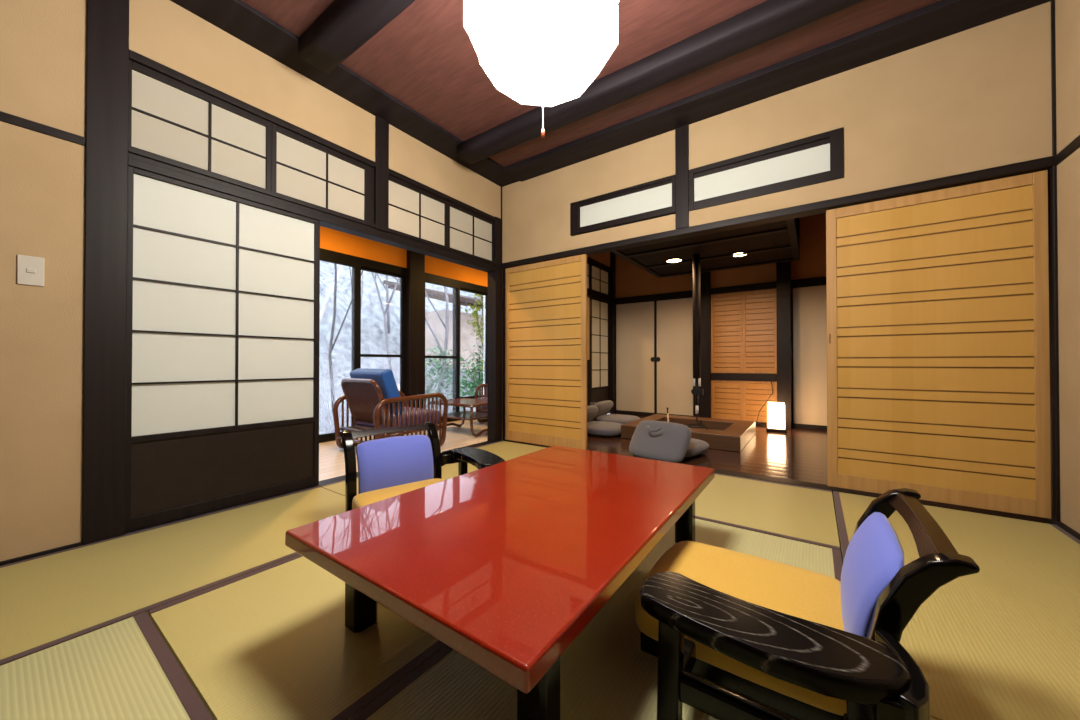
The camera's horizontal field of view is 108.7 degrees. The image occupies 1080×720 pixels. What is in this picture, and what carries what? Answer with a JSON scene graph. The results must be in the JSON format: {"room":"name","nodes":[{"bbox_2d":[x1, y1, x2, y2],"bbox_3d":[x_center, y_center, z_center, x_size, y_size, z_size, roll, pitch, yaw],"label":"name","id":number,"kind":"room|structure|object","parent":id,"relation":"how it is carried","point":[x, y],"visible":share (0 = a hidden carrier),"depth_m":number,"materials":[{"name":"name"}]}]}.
{"room":"traditional dwelling","nodes":[
{"label":"traditional dwelling","id":0,"kind":"room"},
{"bbox_2d":[0,0,609,560],"bbox_3d":[-0.725,-0.547,3.643,0.090,2.760,6.470,0,-1,35],"label":"wall","id":1,"kind":"structure","parent":0,"point":[43,42],"depth_m":1.66,"materials":[{"name":"beige paint"}]},
{"bbox_2d":[17,255,43,286],"bbox_3d":[-2.103,-0.369,1.600,0.011,0.120,0.068,0,-1,35],"label":"light switch","id":2,"kind":"object","parent":1,"relation":"attached to","point":[30,269],"visible":1,"depth_m":1.60,"materials":[{"name":"beige plastic"}]},
{"bbox_2d":[0,542,81,565],"bbox_3d":[-2.256,0.832,1.375,0.013,0.066,0.816,0,-1,35],"label":"trim","id":3,"kind":"structure","parent":1,"relation":"attached to","point":[49,551],"depth_m":1.61,"materials":[{"name":"brown wood"}]},
{"bbox_2d":[0,111,85,145],"bbox_3d":[-2.265,-0.974,1.395,0.028,0.038,0.816,0,-1,35],"label":"trim","id":4,"kind":"structure","parent":1,"relation":"attached to","point":[4,117],"depth_m":1.62,"materials":[{"name":"brown wood"}]},
{"bbox_2d":[82,0,128,544],"bbox_3d":[-2.026,-0.486,1.801,0.117,2.710,0.130,0,-1,35],"label":"pillar","id":5,"kind":"structure","parent":1,"relation":"attached to","point":[107,36],"depth_m":1.76,"materials":[{"name":"brown wood"}]},
{"bbox_2d":[128,60,271,190],"bbox_3d":[-1.799,-1.223,2.094,0.028,0.416,0.600,0,-1,35],"label":"window","id":6,"kind":"structure","parent":1,"relation":"in","point":[170,118],"depth_m":2.06,"materials":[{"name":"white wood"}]},
{"bbox_2d":[125,166,319,532],"bbox_3d":[-1.716,-0.051,2.197,0.030,1.738,0.880,0,-1,35],"label":"door","id":7,"kind":"structure","parent":1,"relation":"in","point":[223,290],"depth_m":2.11,"materials":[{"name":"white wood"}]},
{"bbox_2d":[129,49,375,167],"bbox_3d":[-1.626,-1.449,2.381,0.111,0.040,1.266,0,-1,35],"label":"trim","id":8,"kind":"structure","parent":1,"relation":"attached to","point":[136,57],"depth_m":2.19,"materials":[{"name":"brown wood"}]},
{"bbox_2d":[125,441,493,533],"bbox_3d":[-1.253,0.856,2.897,0.105,0.062,2.820,0,-1,35],"label":"trim","id":9,"kind":"structure","parent":1,"relation":"attached to","point":[335,479],"depth_m":2.40,"materials":[{"name":"brown wood"}]},
{"bbox_2d":[128,145,494,271],"bbox_3d":[-1.246,-0.934,2.919,0.107,0.040,2.589,0,-1,35],"label":"trim","id":10,"kind":"structure","parent":1,"relation":"attached to","point":[325,221],"depth_m":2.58,"materials":[{"name":"brown wood"}]},
{"bbox_2d":[272,123,373,222],"bbox_3d":[-1.434,-1.219,2.611,0.028,0.416,0.666,0,-1,35],"label":"window","id":11,"kind":"structure","parent":1,"relation":"in","point":[304,169],"depth_m":2.57,"materials":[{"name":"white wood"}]},
{"bbox_2d":[374,116,388,231],"bbox_3d":[-1.229,-1.402,2.940,0.115,0.860,0.106,0,-1,35],"label":"trim","id":12,"kind":"structure","parent":1,"relation":"attached to","point":[381,171],"depth_m":2.90,"materials":[{"name":"brown wood"}]},
{"bbox_2d":[389,175,447,246],"bbox_3d":[-1.008,-1.214,3.215,0.028,0.416,0.600,0,-1,35],"label":"window","id":13,"kind":"structure","parent":1,"relation":"in","point":[414,211],"depth_m":3.21,"materials":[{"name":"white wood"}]},
{"bbox_2d":[389,169,494,220],"bbox_3d":[-0.849,-1.440,3.482,0.111,0.040,1.217,0,-1,35],"label":"trim","id":14,"kind":"structure","parent":1,"relation":"attached to","point":[393,173],"depth_m":3.35,"materials":[{"name":"brown wood"}]},
{"bbox_2d":[448,201,493,260],"bbox_3d":[-0.657,-1.210,3.712,0.028,0.416,0.617,0,-1,35],"label":"window","id":15,"kind":"structure","parent":1,"relation":"in","point":[470,232],"depth_m":3.70,"materials":[{"name":"white paper"}]},
{"bbox_2d":[487,217,501,441],"bbox_3d":[-0.467,-0.289,4.013,0.113,2.350,0.105,0,-1,35],"label":"trim","id":16,"kind":"structure","parent":1,"relation":"attached to","point":[494,361],"depth_m":3.97,"materials":[{"name":"brown wood"}]},
{"bbox_2d":[502,268,504,440],"bbox_3d":[-0.376,-0.059,4.022,0.020,1.790,0.021,0,-1,35],"label":"trim","id":17,"kind":"structure","parent":1,"relation":"attached to","point":[503,298],"depth_m":4.01,"materials":[{"name":"brown wood"}]},
{"bbox_2d":[587,262,590,289],"bbox_3d":[0.546,-1.223,5.413,0.028,0.400,0.660,0,-1,35],"label":"window","id":18,"kind":"structure","parent":1,"relation":"in","point":[588,263],"depth_m":5.65,"materials":[{"name":"brown wood"}]},
{"bbox_2d":[587,289,610,301],"bbox_3d":[0.459,-0.979,5.314,0.102,0.090,2.200,0,-1,35],"label":"trim","id":19,"kind":"structure","parent":1,"relation":"attached to","point":[590,293],"depth_m":5.82,"materials":[{"name":"brown wood"}]},
{"bbox_2d":[587,257,610,270],"bbox_3d":[0.459,-1.454,5.318,0.102,0.060,2.200,0,-1,35],"label":"trim","id":20,"kind":"structure","parent":1,"relation":"attached to","point":[590,260],"depth_m":5.83,"materials":[{"name":"brown wood"}]},
{"bbox_2d":[589,297,609,413],"bbox_3d":[0.920,-0.041,5.935,0.028,1.776,0.640,0,-1,35],"label":"door","id":21,"kind":"structure","parent":1,"relation":"in","point":[599,310],"depth_m":5.92,"materials":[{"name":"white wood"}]},
{"bbox_2d":[591,263,609,295],"bbox_3d":[0.920,-1.219,5.944,0.028,0.400,0.640,0,-1,35],"label":"window","id":22,"kind":"structure","parent":1,"relation":"in","point":[600,277],"depth_m":5.94,"materials":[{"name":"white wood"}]},
{"bbox_2d":[615,411,826,429],"bbox_3d":[2.671,0.828,5.207,3.645,0.035,0.080,0,-1,35],"label":"trim","id":23,"kind":"structure","parent":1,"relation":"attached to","point":[617,412],"depth_m":5.00,"materials":[{"name":"brown wood"}]},
{"bbox_2d":[711,380,742,419],"bbox_3d":[2.553,0.544,5.287,0.397,0.532,0.030,0,-1,35],"label":"door","id":24,"kind":"structure","parent":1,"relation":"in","point":[726,395],"depth_m":5.28,"materials":[{"name":"brown wood"}]},
{"bbox_2d":[743,381,776,422],"bbox_3d":[2.877,0.542,5.059,0.396,0.532,0.030,0,-1,35],"label":"door","id":25,"kind":"structure","parent":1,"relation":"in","point":[755,393],"depth_m":5.07,"materials":[{"name":"brown wood"}]},
{"bbox_2d":[504,439,1055,524],"bbox_3d":[1.125,0.871,3.018,3.640,0.094,0.120,0,-1,35],"label":"trim","id":26,"kind":"structure","parent":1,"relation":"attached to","point":[720,471],"depth_m":2.40,"materials":[{"name":"brown wood"}]},
{"bbox_2d":[320,226,487,286],"bbox_3d":[-1.839,-1.322,4.551,0.060,0.395,6.700,0,-1,35],"label":"wall","id":27,"kind":"structure","parent":0,"point":[330,239],"depth_m":4.55,"materials":[{"name":"paint"}]},
{"bbox_2d":[319,257,360,439],"bbox_3d":[-2.423,-0.121,3.644,0.040,1.848,1.520,0,-1,35],"label":"window","id":28,"kind":"structure","parent":27,"relation":"in","point":[356,268],"depth_m":4.21,"materials":[{"name":"black"}]},
{"bbox_2d":[351,267,405,429],"bbox_3d":[-1.861,-0.114,4.515,0.040,1.848,0.670,0,-1,35],"label":"window","id":29,"kind":"structure","parent":27,"relation":"in","point":[402,355],"depth_m":4.74,"materials":[{"name":"black"}]},
{"bbox_2d":[320,248,487,293],"bbox_3d":[-1.877,-1.084,4.484,0.072,0.097,6.550,0,-1,35],"label":"trim","id":30,"kind":"structure","parent":27,"relation":"attached to","point":[366,263],"depth_m":4.55,"materials":[{"name":"black wood"}]},
{"bbox_2d":[406,250,424,408],"bbox_3d":[-1.573,-0.337,4.851,0.120,2.360,0.220,0,-1,35],"label":"trim","id":31,"kind":"structure","parent":27,"relation":"attached to","point":[415,278],"depth_m":4.79,"materials":[{"name":"brown wood"}]},
{"bbox_2d":[425,279,459,420],"bbox_3d":[-1.328,-0.108,5.197,0.040,1.848,0.640,0,-1,35],"label":"window","id":32,"kind":"structure","parent":27,"relation":"in","point":[457,391],"depth_m":5.42,"materials":[{"name":"black"}]},
{"bbox_2d":[453,288,487,412],"bbox_3d":[-1.000,-0.104,5.736,0.040,1.848,0.740,0,-1,35],"label":"window","id":33,"kind":"structure","parent":27,"relation":"in","point":[461,289],"depth_m":5.44,"materials":[{"name":"black"}]},
{"bbox_2d":[319,413,610,480],"bbox_3d":[-1.289,0.887,4.146,1.405,0.100,6.700,0,-1,35],"label":"floor","id":34,"kind":"structure","parent":0,"point":[331,457],"depth_m":3.78,"materials":[{"name":"beige wood"}]},
{"bbox_2d":[333,368,447,448],"bbox_3d":[-1.404,0.456,3.679,0.704,0.754,0.783,0,-1,35],"label":"rattan armchair","id":35,"kind":"object","parent":34,"relation":"on","point":[374,400],"visible":0.81,"depth_m":3.48,"materials":[{"name":"wicker"}]},
{"bbox_2d":[350,368,404,414],"bbox_3d":[-1.496,0.292,3.550,0.540,0.428,0.243,0,-1,35],"label":"cushion","id":36,"kind":"object","parent":35,"relation":"on","point":[360,404],"depth_m":3.41,"materials":[{"name":"blue fabric"}]},
{"bbox_2d":[356,407,438,427],"bbox_3d":[-1.363,0.554,3.736,0.580,0.130,0.560,0,-1,35],"label":"seat cushion","id":37,"kind":"object","parent":35,"relation":"on","point":[362,421],"depth_m":3.54,"materials":[{"name":"fabric"}]},
{"bbox_2d":[430,398,486,436],"bbox_3d":[-0.848,0.658,4.534,0.682,0.360,0.566,0,-1,35],"label":"table","id":38,"kind":"object","parent":34,"relation":"on","point":[464,415],"visible":0.56,"depth_m":4.40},
{"bbox_2d":[441,411,486,420],"bbox_3d":[-0.848,0.648,4.534,0.600,0.015,0.500,0,-1,35],"label":"shelf","id":39,"kind":"object","parent":38,"relation":"attached to","point":[463,415],"depth_m":4.46,"materials":[{"name":"wicker"}]},
{"bbox_2d":[475,384,486,422],"bbox_3d":[-0.363,0.468,5.258,0.704,0.754,0.783,0,-1,35],"label":"rattan armchair","id":40,"kind":"object","parent":34,"relation":"on","point":[482,408],"visible":0.06,"depth_m":5.19,"materials":[{"name":"brown wicker"}]},
{"bbox_2d":[587,297,588,359],"bbox_3d":[0.578,-0.321,6.846,1.455,2.360,0.150,0,-1,35],"label":"wall","id":41,"kind":"structure","parent":0,"point":[587,297],"depth_m":6.59,"materials":[{"name":"beige paint"}]},
{"bbox_2d":[319,419,460,442],"bbox_3d":[-1.878,0.850,4.470,0.110,0.080,6.550,0,-1,35],"label":"trim","id":42,"kind":"structure","parent":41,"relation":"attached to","point":[451,420],"depth_m":4.00,"materials":[{"name":"brown wood"}]},
{"bbox_2d":[587,360,588,405],"bbox_3d":[0.590,0.428,6.727,1.305,0.860,0.020,0,-1,35],"label":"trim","id":43,"kind":"structure","parent":41,"relation":"attached to","point":[587,360],"depth_m":6.56,"materials":[{"name":"brown wood"}]},
{"bbox_2d":[241,0,940,166],"bbox_3d":[0.041,-1.884,1.504,3.840,0.080,3.840,0,-1,35],"label":"ceiling","id":44,"kind":"structure","parent":0,"point":[425,58],"depth_m":2.33,"materials":[{"name":"brown wood"}]},
{"bbox_2d":[170,0,519,186],"bbox_3d":[-1.360,-1.835,2.491,0.312,0.042,3.640,0,-1,35],"label":"beam","id":45,"kind":"structure","parent":44,"relation":"attached to","point":[236,18],"depth_m":2.50,"materials":[{"name":"brown wood"}]},
{"bbox_2d":[298,0,415,73],"bbox_3d":[0.057,-1.795,1.304,3.385,0.126,0.186,0,-1,35],"label":"beam","id":46,"kind":"structure","parent":44,"relation":"attached to","point":[345,26],"depth_m":2.04,"materials":[{"name":"brown wood"}]},
{"bbox_2d":[463,0,619,136],"bbox_3d":[0.011,-1.269,1.397,0.560,0.935,0.554,0,-1,35],"label":"pendant lamp","id":47,"kind":"object","parent":44,"relation":"hanging from","point":[547,53],"visible":1,"depth_m":1.29,"materials":[{"name":"white"}]},
{"bbox_2d":[457,0,864,163],"bbox_3d":[0.760,-1.782,2.350,3.440,0.111,0.201,0,-1,35],"label":"beam","id":48,"kind":"structure","parent":44,"relation":"attached to","point":[764,22],"depth_m":2.31,"materials":[{"name":"brown wood"}]},
{"bbox_2d":[504,0,1050,181],"bbox_3d":[1.119,-1.824,2.805,3.378,0.058,0.270,0,-1,35],"label":"beam","id":49,"kind":"structure","parent":44,"relation":"attached to","point":[943,18],"depth_m":2.44,"materials":[{"name":"brown wood"}]},
{"bbox_2d":[587,413,827,484],"bbox_3d":[1.969,0.887,4.124,3.745,0.100,2.700,0,-1,35],"label":"floor","id":50,"kind":"structure","parent":0,"point":[800,454],"depth_m":3.44,"materials":[{"name":"brown wood"}]},
{"bbox_2d":[587,405,622,435],"bbox_3d":[0.647,0.695,4.457,0.676,0.310,0.511,0,-1,37],"label":"chair","id":51,"kind":"object","parent":50,"relation":"on","point":[600,428],"visible":0.41,"depth_m":4.25,"materials":[{"name":"grey fabric"}]},
{"bbox_2d":[590,400,639,423],"bbox_3d":[0.961,0.700,5.093,0.676,0.310,0.511,0,-1,35],"label":"chair","id":52,"kind":"object","parent":50,"relation":"on","point":[604,407],"visible":0.58,"depth_m":5.00,"materials":[{"name":"grey fabric"}]},
{"bbox_2d":[629,420,708,462],"bbox_3d":[1.163,0.687,3.428,0.676,0.310,0.511,0,-1,-43],"label":"chair","id":53,"kind":"object","parent":50,"relation":"on","point":[651,439],"visible":0.98,"depth_m":3.22,"materials":[{"name":"grey fabric"}]},
{"bbox_2d":[621,414,755,451],"bbox_3d":[1.663,0.768,4.285,1.150,0.139,1.130,0,-1,35],"label":"box","id":54,"kind":"object","parent":50,"relation":"on","point":[721,434],"visible":0.7,"depth_m":4.08,"materials":[{"name":"brown wood"}]},
{"bbox_2d":[757,381,786,432],"bbox_3d":[2.817,0.551,4.700,0.250,0.579,0.487,0,0,11],"label":"paper lantern","id":55,"kind":"object","parent":50,"relation":"on","point":[776,411],"visible":1,"depth_m":4.51,"materials":[{"name":"white paper"}]},
{"bbox_2d":[616,213,825,297],"bbox_3d":[2.730,-1.434,5.221,3.745,0.960,0.080,0,-1,35],"label":"wall","id":56,"kind":"structure","parent":0,"point":[631,280],"depth_m":5.18,"materials":[{"name":"brown paint"}]},
{"bbox_2d":[610,252,615,413],"bbox_3d":[1.140,-0.526,6.243,0.140,2.760,0.110,0,-1,35],"label":"trim","id":57,"kind":"structure","parent":56,"relation":"attached to","point":[612,255],"depth_m":6.18,"materials":[{"name":"brown wood"}]},
{"bbox_2d":[615,300,655,413],"bbox_3d":[1.482,-0.045,6.043,0.655,1.725,0.033,0,-1,35],"label":"door","id":58,"kind":"structure","parent":56,"relation":"in","point":[634,321],"depth_m":6.03,"materials":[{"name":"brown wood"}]},
{"bbox_2d":[655,296,693,416],"bbox_3d":[1.978,-0.048,5.693,0.560,1.725,0.033,0,-1,35],"label":"door","id":59,"kind":"structure","parent":56,"relation":"in","point":[673,316],"depth_m":5.69,"materials":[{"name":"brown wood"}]},
{"bbox_2d":[694,271,710,417],"bbox_3d":[2.293,-0.532,5.466,0.220,2.760,0.110,0,-1,35],"label":"trim","id":60,"kind":"structure","parent":56,"relation":"attached to","point":[704,401],"depth_m":5.39,"materials":[{"name":"brown wood"}]},
{"bbox_2d":[615,276,825,303],"bbox_3d":[2.669,-0.957,5.217,3.645,0.085,0.050,0,-1,35],"label":"trim","id":61,"kind":"structure","parent":56,"relation":"attached to","point":[818,280],"depth_m":5.26,"materials":[{"name":"brown wood"}]},
{"bbox_2d":[776,261,791,428],"bbox_3d":[3.056,-0.537,4.848,0.146,2.760,0.240,0,-1,35],"label":"trim","id":62,"kind":"structure","parent":56,"relation":"attached to","point":[783,269],"depth_m":4.75,"materials":[{"name":"brown wood"}]},
{"bbox_2d":[791,284,826,426],"bbox_3d":[3.437,-0.056,4.666,0.682,1.725,0.030,0,-1,35],"label":"door","id":63,"kind":"structure","parent":56,"relation":"in","point":[808,302],"depth_m":4.75,"materials":[{"name":"beige paper"}]},
{"bbox_2d":[502,1,1051,262],"bbox_3d":[1.139,-1.421,3.001,3.705,0.822,0.080,0,-1,35],"label":"wall","id":64,"kind":"structure","parent":0,"point":[979,97],"depth_m":2.34,"materials":[{"name":"beige paint"}]},
{"bbox_2d":[501,186,501,262],"bbox_3d":[-0.399,-1.414,4.022,0.011,0.820,0.009,0,-1,35],"label":"trim","id":65,"kind":"structure","parent":64,"relation":"attached to","point":[501,186],"depth_m":4.02,"materials":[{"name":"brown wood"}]},
{"bbox_2d":[505,254,586,449],"bbox_3d":[0.034,-0.065,3.747,0.936,1.770,0.030,0,-1,35],"label":"door","id":66,"kind":"structure","parent":64,"relation":"in","point":[546,301],"depth_m":3.71,"materials":[{"name":"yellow wood"}]},
{"bbox_2d":[570,175,674,235],"bbox_3d":[0.690,-1.291,3.313,0.944,0.293,0.097,0,-1,35],"label":"window","id":67,"kind":"structure","parent":64,"relation":"in","point":[653,199],"depth_m":3.26,"materials":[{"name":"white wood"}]},
{"bbox_2d":[675,124,688,228],"bbox_3d":[1.118,-1.422,3.014,0.099,0.820,0.104,0,-1,35],"label":"trim","id":68,"kind":"structure","parent":64,"relation":"attached to","point":[681,133],"depth_m":2.97,"materials":[{"name":"brown wood"}]},
{"bbox_2d":[689,127,843,210],"bbox_3d":[1.537,-1.291,2.716,0.927,0.314,0.097,0,-1,35],"label":"window","id":69,"kind":"structure","parent":64,"relation":"in","point":[815,159],"depth_m":2.65,"materials":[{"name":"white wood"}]},
{"bbox_2d":[502,155,1054,268],"bbox_3d":[1.123,-0.988,3.014,3.660,0.048,0.112,0,-1,35],"label":"beam","id":70,"kind":"structure","parent":64,"relation":"attached to","point":[1041,164],"depth_m":2.53,"materials":[{"name":"brown wood"}]},
{"bbox_2d":[826,170,1050,518],"bbox_3d":[2.212,-0.080,2.227,0.904,1.764,0.032,0,-1,35],"label":"door","id":71,"kind":"structure","parent":64,"relation":"in","point":[937,301],"depth_m":2.17,"materials":[{"name":"brown wood"}]},
{"bbox_2d":[1055,0,1079,533],"bbox_3d":[1.532,-0.497,0.380,0.080,2.710,3.740,0,-1,35],"label":"wall","id":72,"kind":"structure","parent":0,"point":[1067,12],"depth_m":1.84,"materials":[{"name":"beige paint"}]},
{"bbox_2d":[1048,0,1060,524],"bbox_3d":[2.604,-0.485,1.961,0.031,2.710,0.100,0,-1,35],"label":"trim","id":73,"kind":"structure","parent":72,"relation":"attached to","point":[1052,172],"depth_m":1.93,"materials":[{"name":"brown wood"}]},
{"bbox_2d":[1054,135,1079,165],"bbox_3d":[1.528,-1.002,0.440,0.030,0.048,3.628,0,-1,35],"label":"trim","id":74,"kind":"structure","parent":72,"relation":"attached to","point":[1074,145],"depth_m":1.83,"materials":[{"name":"brown wood"}]},
{"bbox_2d":[1057,521,1079,539],"bbox_3d":[1.528,0.822,0.426,0.032,0.072,3.628,0,-1,35],"label":"baseboard","id":75,"kind":"structure","parent":72,"relation":"attached to","point":[1063,526],"depth_m":1.83,"materials":[{"name":"brown wood"}]},
{"bbox_3d":[2.750,-0.054,5.238,3.745,1.800,0.050,0,-1,35],"label":"wall","id":76,"kind":"structure","parent":0,"visible":0},
{"bbox_2d":[711,292,742,372],"bbox_3d":[2.553,-0.367,5.294,0.397,1.093,0.030,0,-1,35],"label":"door","id":77,"kind":"structure","parent":76,"relation":"in","point":[726,308],"depth_m":5.28,"materials":[{"name":"brown wood"}]},
{"bbox_2d":[711,373,776,380],"bbox_3d":[2.716,0.228,5.178,0.797,0.095,0.065,0,-1,35],"label":"trim","id":78,"kind":"structure","parent":76,"relation":"attached to","point":[714,376],"depth_m":5.15,"materials":[{"name":"brown wood"}]},
{"bbox_2d":[743,288,776,373],"bbox_3d":[2.877,-0.369,5.066,0.396,1.093,0.030,0,-1,35],"label":"door","id":79,"kind":"structure","parent":76,"relation":"in","point":[759,306],"depth_m":5.06,"materials":[{"name":"brown wood"}]},
{"bbox_3d":[1.954,-1.962,4.212,3.845,0.080,2.790,0,-1,35],"label":"ceiling","id":80,"kind":"structure","parent":0,"visible":0},
{"bbox_2d":[611,218,799,277],"bbox_3d":[1.768,-1.533,4.131,1.620,0.780,1.850,0,-1,35],"label":"hood","id":81,"kind":"object","parent":80,"relation":"in","point":[671,260],"depth_m":4.12,"materials":[{"name":"black wood"}]},
{"bbox_2d":[691,254,702,424],"bbox_3d":[1.725,-0.222,4.255,0.126,1.859,0.080,0,-1,35],"label":"hook","id":82,"kind":"object","parent":81,"relation":"hanging from","point":[696,391],"visible":1,"depth_m":4.23,"materials":[{"name":"brown wood"}]},
{"bbox_3d":[0.041,0.904,1.482,3.640,0.065,3.640,0,-1,35],"label":"floor","id":83,"kind":"structure","parent":0,"visible":0},
{"bbox_2d":[0,611,212,719],"bbox_3d":[-0.766,0.834,0.361,1.860,0.056,0.870,0,-1,35],"label":"mat","id":84,"kind":"object","parent":83,"relation":"on","point":[125,669],"visible":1,"depth_m":0.98,"materials":[{"name":"beige wicker"}]},
{"bbox_2d":[0,486,345,665],"bbox_3d":[-1.613,0.844,1.535,0.869,0.056,1.813,0,-1,35],"label":"mat","id":85,"kind":"object","parent":83,"relation":"on","point":[52,599],"visible":0.67,"depth_m":1.52,"materials":[{"name":"beige wicker"}]},
{"bbox_2d":[149,554,445,719],"bbox_3d":[-0.381,0.845,1.735,0.906,0.056,1.807,0,-1,35],"label":"mat","id":86,"kind":"object","parent":83,"relation":"on","point":[271,642],"visible":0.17,"depth_m":1.09,"materials":[{"name":"beige wicker"}]},
{"bbox_2d":[340,422,504,511],"bbox_3d":[-0.530,0.585,1.897,0.680,0.467,0.637,0,-1,-40],"label":"armchair","id":87,"kind":"object","parent":86,"relation":"on","point":[389,467],"visible":0.42,"depth_m":1.94,"materials":[{"name":"black paint"}]},
{"bbox_2d":[352,478,443,509],"bbox_3d":[-0.563,0.669,1.777,0.474,0.103,0.502,0,-1,-40],"label":"seat cushion","id":88,"kind":"object","parent":87,"relation":"on","point":[368,494],"depth_m":1.85,"materials":[{"name":"yellow fabric"}]},
{"bbox_2d":[285,445,714,719],"bbox_3d":[0.033,0.653,1.436,0.872,0.324,1.418,0,-1,35],"label":"table","id":89,"kind":"object","parent":86,"relation":"on","point":[505,564],"visible":0.94,"depth_m":1.02,"materials":[{"name":"red paint"}]},
{"bbox_2d":[320,441,546,495],"bbox_3d":[-0.564,0.855,3.022,0.869,0.056,1.813,0,-1,35],"label":"mat","id":90,"kind":"object","parent":83,"relation":"on","point":[506,450],"visible":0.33,"depth_m":3.41,"materials":[{"name":"beige wicker"}]},
{"bbox_2d":[349,518,842,719],"bbox_3d":[0.381,0.841,1.198,0.950,0.056,1.807,0,-1,35],"label":"mat","id":91,"kind":"object","parent":83,"relation":"on","point":[605,673],"visible":0.3,"depth_m":1.00,"materials":[{"name":"beige wicker"}]},
{"bbox_2d":[635,488,979,719],"bbox_3d":[0.553,0.577,0.937,0.636,0.467,0.680,0,-1,35],"label":"armchair","id":92,"kind":"object","parent":91,"relation":"on","point":[798,643],"visible":1,"depth_m":0.78,"materials":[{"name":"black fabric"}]},
{"bbox_2d":[635,541,846,715],"bbox_3d":[0.554,0.663,1.061,0.502,0.103,0.474,0,-1,35],"label":"seat cushion","id":93,"kind":"object","parent":92,"relation":"on","point":[798,592],"depth_m":1.02,"materials":[{"name":"yellow fabric"}]},
{"bbox_2d":[695,473,839,549],"bbox_3d":[0.805,0.852,2.588,1.860,0.056,0.943,0,-1,35],"label":"mat","id":94,"kind":"object","parent":83,"relation":"on","point":[788,511],"visible":0.33,"depth_m":2.13,"materials":[{"name":"beige wicker"}]},
{"bbox_2d":[833,491,1079,719],"bbox_3d":[1.684,0.843,1.436,0.893,0.056,1.813,0,-1,35],"label":"mat","id":95,"kind":"object","parent":83,"relation":"on","point":[1001,641],"visible":0.72,"depth_m":1.21,"materials":[{"name":"beige wicker"}]},
{"label":"outside","id":96,"kind":"structure","parent":0,"visible":0},
{"bbox_2d":[319,261,485,433],"bbox_3d":[-3.955,-3.163,16.277,16.000,8.811,30.000,0,-1,35],"label":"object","id":97,"kind":"structure","parent":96,"point":[371,310],"depth_m":10.59,"materials":[{"name":"white"}]},
{"bbox_2d":[320,265,343,320],"bbox_3d":[-5.697,-3.289,10.969,5.563,5.989,3.881,0,0,-20],"label":"bare tree","id":98,"kind":"object","parent":97,"relation":"on","point":[341,267],"visible":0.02,"depth_m":9.46,"materials":[{"name":"grey plant"}]},
{"bbox_2d":[328,264,362,416],"bbox_3d":[-2.683,-2.487,5.703,3.910,7.288,4.485,0,-1,35],"label":"bare tree","id":99,"kind":"object","parent":97,"relation":"on","point":[332,345],"visible":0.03,"depth_m":6.03,"materials":[{"name":"grey plant"}]},
{"bbox_2d":[319,319,389,433],"bbox_3d":[-3.172,0.252,4.980,2.363,1.892,2.728,0,-1,35],"label":"bush","id":100,"kind":"object","parent":97,"relation":"on","point":[340,391],"visible":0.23,"depth_m":5.56,"materials":[{"name":"grey plant"}]},
{"bbox_2d":[319,324,429,432],"bbox_3d":[-2.987,0.285,6.076,1.786,1.844,2.997,0,-1,44],"label":"bush","id":101,"kind":"object","parent":97,"relation":"on","point":[323,425],"visible":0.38,"depth_m":5.90,"materials":[{"name":"grey plant"}]},
{"bbox_2d":[377,273,389,333],"bbox_3d":[-4.645,-4.726,11.948,3.658,7.860,2.443,0,0,-15],"label":"bare tree","id":102,"kind":"object","parent":97,"relation":"on","point":[386,287],"visible":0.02,"depth_m":11.66,"materials":[{"name":"grey plant"}]},
{"bbox_2d":[371,272,399,369],"bbox_3d":[-2.960,-2.488,7.476,4.366,7.108,4.222,0,0,8],"label":"bare tree","id":103,"kind":"object","parent":97,"relation":"on","point":[374,277],"visible":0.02,"depth_m":7.66,"materials":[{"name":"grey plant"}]},
{"bbox_2d":[320,336,450,395],"bbox_3d":[-2.621,0.331,6.886,2.101,1.766,2.438,0,-1,35],"label":"bush","id":104,"kind":"object","parent":97,"relation":"on","point":[341,362],"visible":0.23,"depth_m":6.74,"materials":[{"name":"grey plant"}]},
{"bbox_2d":[364,346,469,413],"bbox_3d":[-2.110,0.280,7.187,2.482,1.873,2.384,0,-1,-39],"label":"bush","id":105,"kind":"object","parent":97,"relation":"on","point":[364,346],"visible":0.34,"depth_m":7.04,"materials":[{"name":"plant"}]},
{"bbox_2d":[393,277,448,399],"bbox_3d":[-3.160,-2.155,7.302,3.300,6.856,3.623,0,-1,35],"label":"bare tree","id":106,"kind":"object","parent":97,"relation":"on","point":[446,326],"visible":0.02,"depth_m":7.89,"materials":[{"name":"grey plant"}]},
{"bbox_2d":[383,280,485,375],"bbox_3d":[-1.723,-0.490,11.072,3.129,3.264,4.100,0,-1,35],"label":"garden shed","id":107,"kind":"object","parent":97,"relation":"on","point":[467,340],"visible":0.22,"depth_m":10.09,"materials":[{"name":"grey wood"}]},
{"bbox_2d":[397,321,473,406],"bbox_3d":[-2.077,0.210,7.813,1.141,2.114,1.847,0,-1,35],"label":"shrub","id":108,"kind":"object","parent":97,"relation":"on","point":[438,367],"visible":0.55,"depth_m":7.76,"materials":[{"name":"green plant"}]},
{"bbox_2d":[447,329,485,410],"bbox_3d":[-1.168,0.122,7.279,1.090,1.983,1.371,0,-1,35],"label":"shrub","id":109,"kind":"object","parent":97,"relation":"on","point":[480,373],"visible":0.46,"depth_m":7.15,"materials":[{"name":"green plant"}]},
{"bbox_2d":[465,294,485,383],"bbox_3d":[-1.045,-0.106,6.782,0.364,2.432,0.501,0,0,23],"label":"climbing vine","id":110,"kind":"object","parent":97,"relation":"on","point":[475,311],"visible":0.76,"depth_m":6.74,"materials":[{"name":"green plant"}]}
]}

